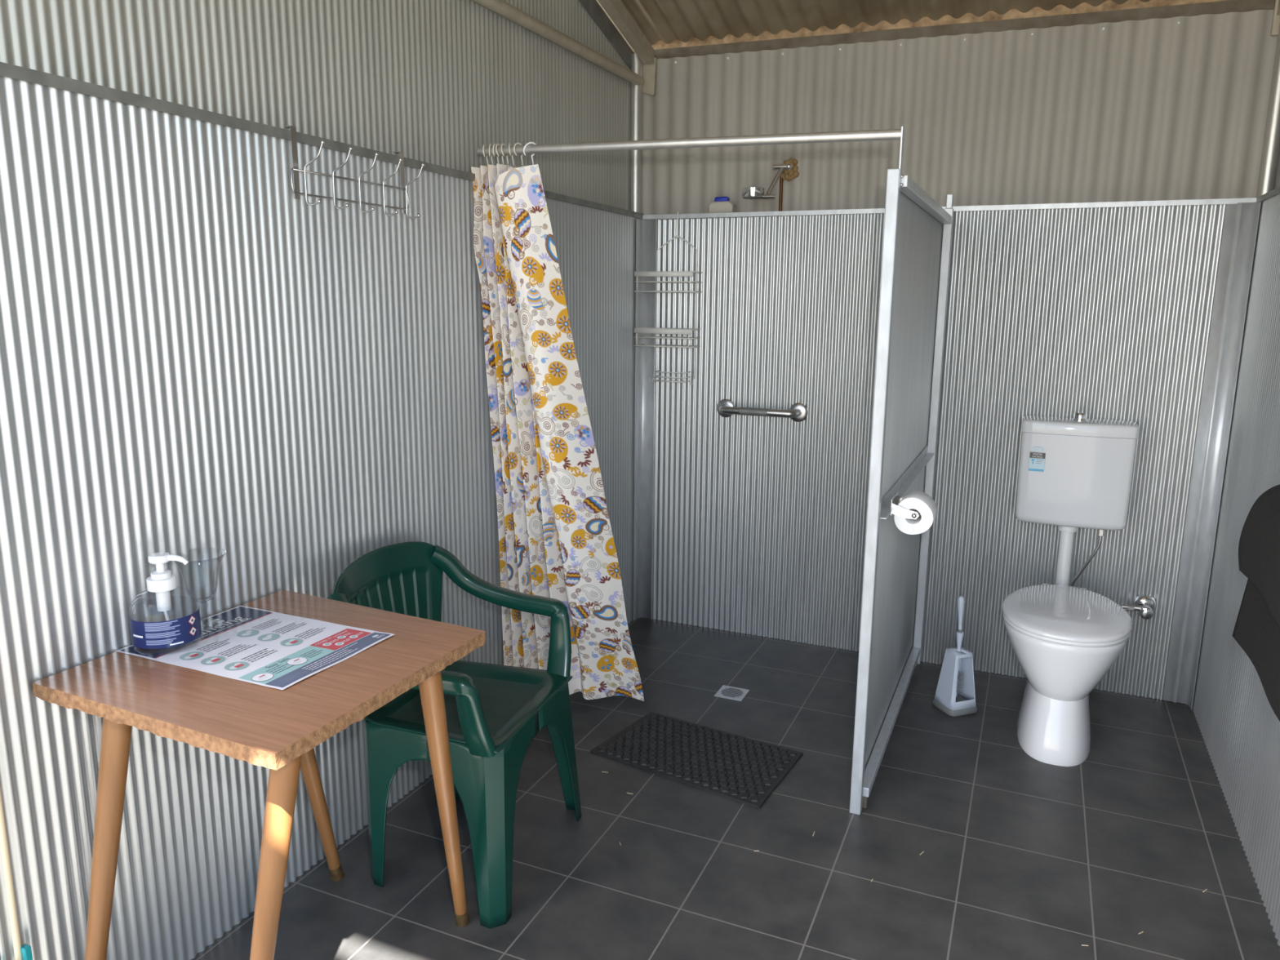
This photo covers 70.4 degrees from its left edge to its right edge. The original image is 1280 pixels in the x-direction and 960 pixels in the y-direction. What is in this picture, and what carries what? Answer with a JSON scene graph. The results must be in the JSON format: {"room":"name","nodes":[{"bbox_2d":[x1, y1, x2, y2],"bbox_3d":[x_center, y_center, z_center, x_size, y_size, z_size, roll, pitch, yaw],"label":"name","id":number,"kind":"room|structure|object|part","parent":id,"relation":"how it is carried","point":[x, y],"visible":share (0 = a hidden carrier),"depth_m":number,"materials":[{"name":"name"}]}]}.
{"room":"bathroom","nodes":[
{"label":"bathroom","id":0,"kind":"room"},
{"bbox_2d":[0,0,630,210],"bbox_3d":[-0.601,-1.572,2.504,0.006,1.543,2.893,5,12,23],"label":"wall","id":1,"kind":"structure","parent":0,"point":[433,82],"depth_m":2.38,"materials":[{"name":"metal"}]},
{"bbox_2d":[472,0,644,84],"bbox_3d":[-0.575,-1.405,2.501,0.041,0.059,2.850,5,12,23],"label":"trim","id":2,"kind":"structure","parent":1,"relation":"attached to","point":[501,7],"depth_m":3.12,"materials":[{"name":"metal"}]},
{"bbox_2d":[578,0,634,68],"bbox_3d":[-0.595,-1.901,2.430,0.003,0.904,2.850,5,12,23],"label":"trim","id":3,"kind":"structure","parent":1,"relation":"attached to","point":[593,7],"depth_m":3.56,"materials":[{"name":"grey metal"}]},
{"bbox_2d":[629,53,642,213],"bbox_3d":[-0.018,-1.410,3.833,0.049,0.720,0.049,5,12,23],"label":"trim","id":4,"kind":"structure","parent":1,"relation":"attached to","point":[636,91],"depth_m":3.80,"materials":[{"name":"white metal"}]},
{"bbox_2d":[0,75,640,959],"bbox_3d":[-0.561,0.006,2.733,0.006,1.784,2.787,5,12,23],"label":"wall","id":5,"kind":"structure","parent":0,"point":[202,359],"depth_m":1.91,"materials":[{"name":"silver metal"}]},
{"bbox_2d":[0,62,644,218],"bbox_3d":[-0.587,-0.874,2.575,0.096,0.033,2.787,5,12,23],"label":"trim","id":6,"kind":"structure","parent":5,"relation":"attached to","point":[7,70],"depth_m":1.85,"materials":[{"name":"grey metal"}]},
{"bbox_2d":[284,125,424,218],"bbox_3d":[-0.676,-0.738,2.202,0.088,0.169,0.417,5,12,23],"label":"coat hook rack","id":7,"kind":"object","parent":5,"relation":"hanging from","point":[404,207],"visible":1,"depth_m":2.15,"materials":[{"name":"silver metal"}]},
{"bbox_3d":[-0.697,-0.707,2.217,0.004,0.056,0.417,5,12,23],"label":"wire frame","id":8,"kind":"part","parent":7,"relation":"part of","materials":[{"name":"silver metal"}]},
{"bbox_2d":[190,617,1279,959],"bbox_3d":[0.469,1.000,2.545,2.400,0.100,2.930,5,12,23],"label":"floor","id":9,"kind":"structure","parent":0,"point":[1024,857],"depth_m":2.40,"materials":[{"name":"grey tile"}]},
{"bbox_2d":[0,786,22,959],"bbox_3d":[-1.102,0.618,1.569,0.011,1.000,0.020,2,11,9],"label":"cane","id":10,"kind":"object","parent":9,"relation":"on","point":[4,849],"visible":1,"depth_m":1.58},
{"bbox_2d":[20,943,32,959],"bbox_3d":[-1.100,0.852,1.604,0.016,0.041,0.042,5,12,23],"label":"clip","id":11,"kind":"object","parent":10,"relation":"attached to","point":[26,952],"visible":1,"depth_m":1.61,"materials":[{"name":"teal plastic"}]},
{"bbox_2d":[31,589,485,959],"bbox_3d":[-0.694,0.702,1.817,0.589,0.753,0.692,5,12,23],"label":"wooden table","id":12,"kind":"object","parent":9,"relation":"on","point":[278,731],"visible":0.88,"depth_m":1.62,"materials":[{"name":"laminate"}]},
{"bbox_3d":[-0.982,0.723,1.668,0.047,0.699,0.170,8,13,32],"label":"leg","id":13,"kind":"part","parent":12,"relation":"part of","materials":[{"name":"brown wood"}]},
{"bbox_2d":[115,605,394,689],"bbox_3d":[-0.753,0.321,1.792,0.431,0.003,0.299,5,12,23],"label":"poster","id":14,"kind":"object","parent":12,"relation":"on","point":[260,646],"visible":0.96,"depth_m":1.77,"materials":[{"name":"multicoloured paper"}]},
{"bbox_2d":[128,551,201,654],"bbox_3d":[-0.921,0.233,1.755,0.122,0.186,0.121,5,12,23],"label":"bottle","id":15,"kind":"object","parent":14,"relation":"on","point":[180,631],"visible":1,"depth_m":1.73,"materials":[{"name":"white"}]},
{"bbox_2d":[173,551,226,623],"bbox_3d":[-0.902,0.227,1.868,0.103,0.153,0.103,5,12,23],"label":"wine glass","id":16,"kind":"object","parent":14,"relation":"on","point":[221,557],"visible":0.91,"depth_m":1.86,"materials":[{"name":"clear glass"}]},
{"bbox_3d":[-0.628,0.753,1.531,0.166,0.698,0.048,-9,15,-40],"label":"leg","id":17,"kind":"part","parent":12,"relation":"part of","materials":[{"name":"brown wood"}]},
{"bbox_3d":[-0.790,0.634,2.125,0.048,0.699,0.175,5,12,23],"label":"leg","id":18,"kind":"part","parent":12,"relation":"part of","materials":[{"name":"brown wood"}]},
{"bbox_3d":[-0.422,0.670,1.961,0.048,0.698,0.166,3,12,14],"label":"leg","id":19,"kind":"part","parent":12,"relation":"part of","materials":[{"name":"brown wood"}]},
{"bbox_2d":[327,541,582,928],"bbox_3d":[-0.452,0.585,2.319,0.505,0.787,0.599,5,12,23],"label":"plastic chair","id":20,"kind":"object","parent":9,"relation":"on","point":[494,713],"visible":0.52,"depth_m":2.23,"materials":[{"name":"green plastic"}]},
{"bbox_3d":[-0.648,0.367,2.341,0.087,0.373,0.492,4,12,18],"label":"backrest","id":21,"kind":"part","parent":20,"relation":"part of","materials":[{"name":"green plastic"}]},
{"bbox_3d":[-0.614,0.781,2.252,0.122,0.425,0.298,-5,12,-26],"label":"leg","id":22,"kind":"part","parent":20,"relation":"part of","materials":[{"name":"green plastic"}]},
{"bbox_3d":[-0.536,0.448,2.055,0.427,0.346,0.098,4,12,18],"label":"armrest","id":23,"kind":"part","parent":20,"relation":"part of","materials":[{"name":"green plastic"}]},
{"bbox_3d":[-0.523,0.727,2.526,0.298,0.425,0.122,-5,13,-27],"label":"leg","id":24,"kind":"part","parent":20,"relation":"part of","materials":[{"name":"green plastic"}]},
{"bbox_3d":[-0.444,0.547,2.308,0.405,0.054,0.448,4,12,18],"label":"seat","id":25,"kind":"part","parent":20,"relation":"part of","materials":[{"name":"green plastic"}]},
{"bbox_3d":[-0.364,0.794,2.196,0.210,0.425,0.264,5,12,23],"label":"leg","id":26,"kind":"part","parent":20,"relation":"part of","materials":[{"name":"green plastic"}]},
{"bbox_3d":[-0.384,0.358,2.515,0.427,0.346,0.098,4,12,17],"label":"armrest","id":27,"kind":"part","parent":20,"relation":"part of","materials":[{"name":"green plastic"}]},
{"bbox_3d":[-0.233,0.745,2.450,0.175,0.425,0.287,-4,12,-23],"label":"leg","id":28,"kind":"part","parent":20,"relation":"part of","materials":[{"name":"green plastic"}]},
{"bbox_2d":[590,711,803,808],"bbox_3d":[0.189,0.870,2.899,0.594,0.012,0.364,8,13,32],"label":"rubber mat","id":29,"kind":"object","parent":9,"relation":"on","point":[744,770],"visible":1,"depth_m":2.87,"materials":[{"name":"black rubber"}]},
{"bbox_2d":[714,684,749,701],"bbox_3d":[0.340,0.787,3.352,0.104,0.003,0.104,5,12,23],"label":"floor drain","id":30,"kind":"object","parent":9,"relation":"on","point":[725,691],"visible":1,"depth_m":3.35,"materials":[{"name":"silver plastic"}]},
{"bbox_2d":[849,168,953,814],"bbox_3d":[0.871,-0.048,2.941,0.049,1.810,1.232,5,12,23],"label":"wall","id":31,"kind":"structure","parent":9,"relation":"on","point":[900,452],"depth_m":2.77,"materials":[{"name":"metal"}]},
{"bbox_2d":[476,126,904,187],"bbox_3d":[0.086,-0.855,2.468,1.232,0.164,0.026,5,12,23],"label":"shower rail","id":32,"kind":"object","parent":31,"relation":"attached to","point":[893,134],"visible":1,"depth_m":2.40,"materials":[{"name":"silver metal"}]},
{"bbox_2d":[482,143,488,164],"bbox_3d":[-0.458,-0.963,2.690,0.008,0.063,0.041,3,11,12],"label":"curtain hook","id":33,"kind":"object","parent":32,"relation":"hanging from","point":[484,144],"visible":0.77,"depth_m":2.68,"materials":[{"name":"beige"}]},
{"bbox_2d":[488,143,493,164],"bbox_3d":[-0.441,-0.961,2.683,0.007,0.063,0.041,2,11,7],"label":"curtain hook","id":34,"kind":"object","parent":32,"relation":"hanging from","point":[490,144],"visible":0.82,"depth_m":2.67,"materials":[{"name":"beige"}]},
{"bbox_2d":[492,143,499,164],"bbox_3d":[-0.424,-0.959,2.676,0.006,0.063,0.041,4,12,18],"label":"curtain hook","id":35,"kind":"object","parent":32,"relation":"hanging from","point":[494,144],"visible":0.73,"depth_m":2.66,"materials":[{"name":"beige"}]},
{"bbox_2d":[495,143,504,164],"bbox_3d":[-0.412,-0.958,2.671,0.010,0.063,0.041,5,12,23],"label":"curtain hook","id":36,"kind":"object","parent":32,"relation":"hanging from","point":[500,144],"visible":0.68,"depth_m":2.66,"materials":[{"name":"beige"}]},
{"bbox_2d":[500,142,509,164],"bbox_3d":[-0.397,-0.956,2.664,0.010,0.063,0.041,5,12,23],"label":"curtain hook","id":37,"kind":"object","parent":32,"relation":"hanging from","point":[504,144],"visible":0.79,"depth_m":2.65,"materials":[{"name":"beige"}]},
{"bbox_2d":[508,142,514,165],"bbox_3d":[-0.378,-0.954,2.656,0.011,0.063,0.041,3,11,11],"label":"curtain hook","id":38,"kind":"object","parent":32,"relation":"hanging from","point":[509,144],"visible":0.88,"depth_m":2.65,"materials":[{"name":"beige"}]},
{"bbox_2d":[513,142,523,165],"bbox_3d":[-0.353,-0.951,2.646,0.005,0.063,0.041,9,14,37],"label":"curtain hook","id":39,"kind":"object","parent":32,"relation":"hanging from","point":[516,154],"visible":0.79,"depth_m":2.64,"materials":[{"name":"beige"}]},
{"bbox_2d":[523,142,536,164],"bbox_3d":[-0.318,-0.947,2.631,0.042,0.063,0.016,-6,13,-31],"label":"curtain hook","id":40,"kind":"object","parent":32,"relation":"hanging from","point":[525,154],"visible":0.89,"depth_m":2.62,"materials":[{"name":"white plastic"}]},
{"bbox_2d":[471,164,644,701],"bbox_3d":[-0.246,-0.067,2.937,0.393,1.788,0.445,5,12,23],"label":"shower curtain","id":41,"kind":"object","parent":32,"relation":"hanging from","point":[556,540],"visible":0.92,"depth_m":2.86,"materials":[{"name":"fabric"}]},
{"bbox_3d":[0.621,0.088,2.411,0.031,1.745,0.031,5,12,23],"label":"post","id":42,"kind":"part","parent":31,"relation":"part of","materials":[{"name":"silver metal"}]},
{"bbox_3d":[0.871,0.785,3.105,0.030,0.028,1.172,5,12,23],"label":"rail","id":43,"kind":"part","parent":31,"relation":"part of","materials":[{"name":"silver metal"}]},
{"bbox_3d":[0.863,-0.035,2.957,0.007,1.667,1.207,5,12,23],"label":"corrugated panel","id":44,"kind":"part","parent":31,"relation":"part of","materials":[{"name":"grey metal"}]},
{"bbox_2d":[890,492,919,519],"bbox_3d":[0.741,0.071,2.512,0.076,0.048,0.128,5,12,23],"label":"toilet roll holder","id":45,"kind":"object","parent":31,"relation":"attached to","point":[897,510],"visible":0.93,"depth_m":2.47,"materials":[{"name":"silver metal"}]},
{"bbox_3d":[0.721,0.085,2.466,0.074,0.039,0.002,5,12,23],"label":"arm","id":46,"kind":"part","parent":45,"relation":"part of","materials":[{"name":"silver metal"}]},
{"bbox_3d":[0.766,0.065,2.567,0.074,0.039,0.002,5,12,23],"label":"arm","id":47,"kind":"part","parent":45,"relation":"part of","materials":[{"name":"silver metal"}]},
{"bbox_2d":[893,490,937,534],"bbox_3d":[0.764,0.090,2.512,0.104,0.104,0.102,5,12,23],"label":"toilet roll","id":48,"kind":"object","parent":45,"relation":"on","point":[918,500],"visible":0.91,"depth_m":2.47,"materials":[{"name":"white paper"}]},
{"bbox_3d":[0.880,-0.015,2.950,0.028,0.031,1.180,5,12,23],"label":"rail","id":49,"kind":"part","parent":31,"relation":"part of","materials":[{"name":"grey metal"}]},
{"bbox_3d":[0.885,-0.845,2.783,0.030,0.028,1.174,5,12,23],"label":"rail","id":50,"kind":"part","parent":31,"relation":"part of","materials":[{"name":"grey metal"}]},
{"bbox_3d":[1.121,-0.152,3.479,0.030,1.810,0.028,5,12,23],"label":"wall post","id":51,"kind":"part","parent":31,"relation":"part of","materials":[{"name":"grey metal"}]},
{"bbox_2d":[932,646,977,716],"bbox_3d":[1.127,0.710,3.227,0.119,0.216,0.119,-3,12,-19],"label":"toilet brush holder","id":52,"kind":"object","parent":9,"relation":"on","point":[945,699],"visible":0.92,"depth_m":3.21,"materials":[{"name":"grey plastic"}]},
{"bbox_2d":[955,595,964,696],"bbox_3d":[1.129,0.592,3.206,0.049,0.367,0.053,5,12,23],"label":"toilet brush","id":53,"kind":"object","parent":52,"relation":"in","point":[960,633],"visible":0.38,"depth_m":3.20,"materials":[{"name":"white plastic"}]},
{"bbox_3d":[1.128,0.654,3.223,0.025,0.238,0.025,5,12,23],"label":"stem","id":54,"kind":"part","parent":53,"relation":"part of","materials":[{"name":"white plastic"}]},
{"bbox_3d":[1.129,0.468,3.198,0.023,0.122,0.024,5,12,23],"label":"handle","id":55,"kind":"part","parent":53,"relation":"part of","materials":[{"name":"white plastic"}]},
{"bbox_2d":[1002,583,1133,766],"bbox_3d":[1.423,0.622,3.078,0.388,0.451,0.605,5,12,23],"label":"toilet","id":56,"kind":"object","parent":9,"relation":"on","point":[1064,639],"visible":1,"depth_m":2.86,"materials":[{"name":"white ceramic"}]},
{"bbox_3d":[1.405,0.575,3.026,0.372,0.224,0.496,5,12,23],"label":"bowl","id":57,"kind":"part","parent":56,"relation":"part of","materials":[{"name":"white ceramic"}]},
{"bbox_3d":[1.406,0.453,3.002,0.381,0.025,0.499,5,12,23],"label":"seat","id":58,"kind":"part","parent":56,"relation":"part of","materials":[{"name":"white plastic"}]},
{"bbox_3d":[1.408,0.429,3.000,0.388,0.041,0.510,5,12,23],"label":"lid","id":59,"kind":"part","parent":56,"relation":"part of","materials":[{"name":"white plastic"}]},
{"bbox_2d":[595,0,1150,51],"bbox_3d":[1.465,-1.599,0.963,5.600,1.067,4.580,5,12,23],"label":"ceiling","id":60,"kind":"structure","parent":0,"point":[666,21],"depth_m":3.45,"materials":[{"name":"beige metal"}]},
{"bbox_2d":[652,0,1230,49],"bbox_3d":[1.079,-1.692,3.354,2.400,0.090,0.001,5,12,23],"label":"trim","id":61,"kind":"structure","parent":60,"relation":"attached to","point":[1084,7],"depth_m":3.35,"materials":[{"name":"metal"}]},
{"bbox_2d":[653,204,1226,699],"bbox_3d":[1.004,-0.133,3.557,2.197,1.764,0.006,5,12,23],"label":"wall","id":62,"kind":"structure","parent":0,"point":[1101,313],"depth_m":3.52,"materials":[{"name":"silver metal"}]},
{"bbox_2d":[633,218,657,621],"bbox_3d":[0.017,-0.227,3.949,0.096,1.749,0.041,-3,12,-17],"label":"trim","id":63,"kind":"structure","parent":62,"relation":"attached to","point":[646,230],"depth_m":3.95,"materials":[{"name":"silver metal"}]},
{"bbox_2d":[633,211,702,385],"bbox_3d":[0.121,-0.752,3.766,0.259,0.706,0.145,5,12,23],"label":"shower caddy","id":64,"kind":"object","parent":62,"relation":"hanging from","point":[656,273],"visible":1,"depth_m":3.73,"materials":[{"name":"white metal"}]},
{"bbox_2d":[633,327,700,347],"bbox_3d":[0.113,-0.594,3.782,0.257,0.075,0.111,5,12,23],"label":"basket","id":65,"kind":"object","parent":64,"relation":"on","point":[655,331],"depth_m":3.75,"materials":[{"name":"white metal"}]},
{"bbox_2d":[634,271,702,292],"bbox_3d":[0.115,-0.816,3.738,0.259,0.083,0.111,5,12,23],"label":"basket","id":66,"kind":"object","parent":64,"relation":"on","point":[637,273],"depth_m":3.69,"materials":[{"name":"white metal"}]},
{"bbox_3d":[0.133,-0.436,3.817,0.140,0.042,0.082,5,12,23],"label":"soap dish","id":67,"kind":"part","parent":64,"relation":"part of","materials":[{"name":"white metal"}]},
{"bbox_2d":[716,399,808,422],"bbox_3d":[0.486,-0.281,3.709,0.386,0.077,0.083,5,12,23],"label":"grab bar","id":68,"kind":"object","parent":62,"relation":"attached to","point":[797,412],"visible":1,"depth_m":3.68,"materials":[{"name":"silver metal"}]},
{"bbox_2d":[640,197,1257,219],"bbox_3d":[1.027,-1.013,3.418,2.197,0.023,0.096,5,12,23],"label":"trim","id":69,"kind":"structure","parent":62,"relation":"attached to","point":[1224,201],"depth_m":3.25,"materials":[{"name":"silver metal"}]},
{"bbox_2d":[708,196,735,213],"bbox_3d":[0.338,-1.127,3.721,0.102,0.066,0.052,5,12,23],"label":"soap box","id":70,"kind":"object","parent":69,"relation":"on","point":[721,204],"visible":0.88,"depth_m":3.70,"materials":[{"name":"beige plastic"}]},
{"bbox_2d":[1015,411,1138,585],"bbox_3d":[1.545,0.123,3.264,0.368,0.736,0.170,5,12,23],"label":"toilet cistern","id":71,"kind":"object","parent":62,"relation":"attached to","point":[1075,472],"visible":0.96,"depth_m":3.17,"materials":[{"name":"white plastic"}]},
{"bbox_3d":[1.547,-0.005,3.240,0.362,0.329,0.167,5,12,23],"label":"tank","id":72,"kind":"part","parent":71,"relation":"part of","materials":[{"name":"white plastic"}]},
{"bbox_3d":[1.548,-0.188,3.202,0.368,0.044,0.170,5,12,23],"label":"lid","id":73,"kind":"part","parent":71,"relation":"part of","materials":[{"name":"white plastic"}]},
{"bbox_2d":[1069,528,1128,608],"bbox_3d":[1.661,0.314,3.255,0.201,0.318,0.071,5,12,23],"label":"hose","id":74,"kind":"object","parent":71,"relation":"attached to","point":[1100,533],"visible":0.57,"depth_m":3.25,"materials":[{"name":"silver metal"}]},
{"bbox_2d":[1127,594,1155,619],"bbox_3d":[1.807,0.456,3.264,0.094,0.072,0.082,5,12,23],"label":"tap","id":75,"kind":"object","parent":62,"relation":"attached to","point":[1144,604],"visible":1,"depth_m":3.26,"materials":[{"name":"silver metal"}]},
{"bbox_3d":[1.805,0.473,3.234,0.044,0.044,0.021,5,12,23],"label":"handle","id":76,"kind":"part","parent":75,"relation":"part of","materials":[{"name":"silver metal"}]},
{"bbox_2d":[1162,201,1261,710],"bbox_3d":[1.964,-0.046,3.121,0.037,1.749,0.106,-6,13,-31],"label":"trim","id":77,"kind":"structure","parent":62,"relation":"attached to","point":[1241,221],"depth_m":3.11,"materials":[{"name":"silver metal"}]},
{"bbox_2d":[640,9,1279,219],"bbox_3d":[1.059,-1.313,3.419,2.367,0.710,0.017,5,12,23],"label":"wall","id":78,"kind":"structure","parent":0,"point":[1174,108],"depth_m":3.33,"materials":[{"name":"beige metal"}]},
{"bbox_2d":[597,0,653,65],"bbox_3d":[-0.530,-1.910,2.400,0.044,0.883,2.850,5,12,23],"label":"trim","id":79,"kind":"structure","parent":78,"relation":"attached to","point":[615,10],"depth_m":3.55,"materials":[{"name":"metal"}]},
{"bbox_2d":[742,163,791,199],"bbox_3d":[0.508,-1.181,3.587,0.203,0.140,0.103,-2,12,-14],"label":"shower","id":80,"kind":"object","parent":78,"relation":"attached to","point":[748,193],"visible":1,"depth_m":3.57,"materials":[{"name":"silver metal"}]},
{"bbox_3d":[0.449,-1.119,3.593,0.084,0.005,0.084,0,11,-1],"label":"spray plate","id":81,"kind":"part","parent":80,"relation":"part of","materials":[{"name":"silver metal"}]},
{"bbox_3d":[0.533,-1.179,3.580,0.078,0.114,0.017,-5,12,-25],"label":"arm","id":82,"kind":"part","parent":80,"relation":"part of","materials":[{"name":"silver metal"}]},
{"bbox_2d":[778,172,782,216],"bbox_3d":[0.568,-1.121,3.662,0.014,0.230,0.014,5,12,23],"label":"copper pipe","id":83,"kind":"object","parent":78,"relation":"attached to","point":[780,197],"visible":0.45,"depth_m":3.65,"materials":[{"name":"brown metal"}]},
{"bbox_2d":[780,158,799,181],"bbox_3d":[0.598,-1.242,3.631,0.081,0.089,0.030,5,12,23],"label":"foam sealant","id":84,"kind":"object","parent":78,"relation":"attached to","point":[789,175],"visible":0.7,"depth_m":3.62,"materials":[{"name":"yellow plastic"}]},
{"bbox_2d":[633,0,1275,58],"bbox_3d":[1.078,-1.651,3.386,2.420,0.114,0.050,5,12,23],"label":"ceiling beam","id":85,"kind":"structure","parent":78,"relation":"attached to","point":[1232,6],"depth_m":3.29,"materials":[{"name":"metal"}]},
{"bbox_2d":[642,0,1279,95],"bbox_3d":[1.052,-1.586,3.351,2.350,0.148,0.012,5,12,23],"label":"trim","id":86,"kind":"structure","parent":78,"relation":"attached to","point":[649,71],"depth_m":3.77,"materials":[{"name":"metal"}]},
{"bbox_2d":[1256,22,1279,199],"bbox_3d":[2.066,-1.205,2.942,0.049,0.700,0.049,5,12,23],"label":"trim","id":87,"kind":"structure","parent":78,"relation":"attached to","point":[1271,145],"depth_m":2.94,"materials":[{"name":"white metal"}]},
{"bbox_2d":[1276,0,1279,15],"bbox_3d":[1.498,-1.676,1.540,0.043,0.883,2.850,5,12,23],"label":"trim","id":88,"kind":"structure","parent":78,"relation":"attached to","point":[1278,6],"depth_m":2.90,"materials":[{"name":"metal"}]},
{"bbox_2d":[1191,192,1279,946],"bbox_3d":[1.450,0.204,1.873,0.006,1.764,2.787,5,12,23],"label":"wall","id":89,"kind":"structure","parent":0,"point":[1238,725],"depth_m":2.71,"materials":[{"name":"grey metal"}]},
{"bbox_2d":[1256,186,1279,202],"bbox_3d":[1.492,-0.663,1.687,0.096,0.017,2.787,5,12,23],"label":"trim","id":90,"kind":"structure","parent":89,"relation":"attached to","point":[1277,190],"depth_m":2.79,"materials":[{"name":"grey metal"}]},
{"bbox_3d":[1.387,0.122,1.821,0.077,0.052,0.841,5,12,23],"label":"towel rail","id":91,"kind":"object","parent":89,"relation":"attached to","visible":0},
{"bbox_2d":[1232,578,1279,721],"bbox_3d":[1.375,0.268,1.877,0.106,0.377,0.681,5,12,23],"label":"bath towel","id":92,"kind":"object","parent":91,"relation":"hanging from","point":[1255,630],"visible":0.61,"depth_m":2.03,"materials":[{"name":"black fabric"}]},
{"bbox_2d":[1238,484,1279,627],"bbox_3d":[1.375,0.168,1.857,0.143,0.227,0.621,5,12,23],"label":"hand towel","id":93,"kind":"object","parent":92,"relation":"on","point":[1259,546],"visible":1,"depth_m":2.00,"materials":[{"name":"black fabric"}]}
]}

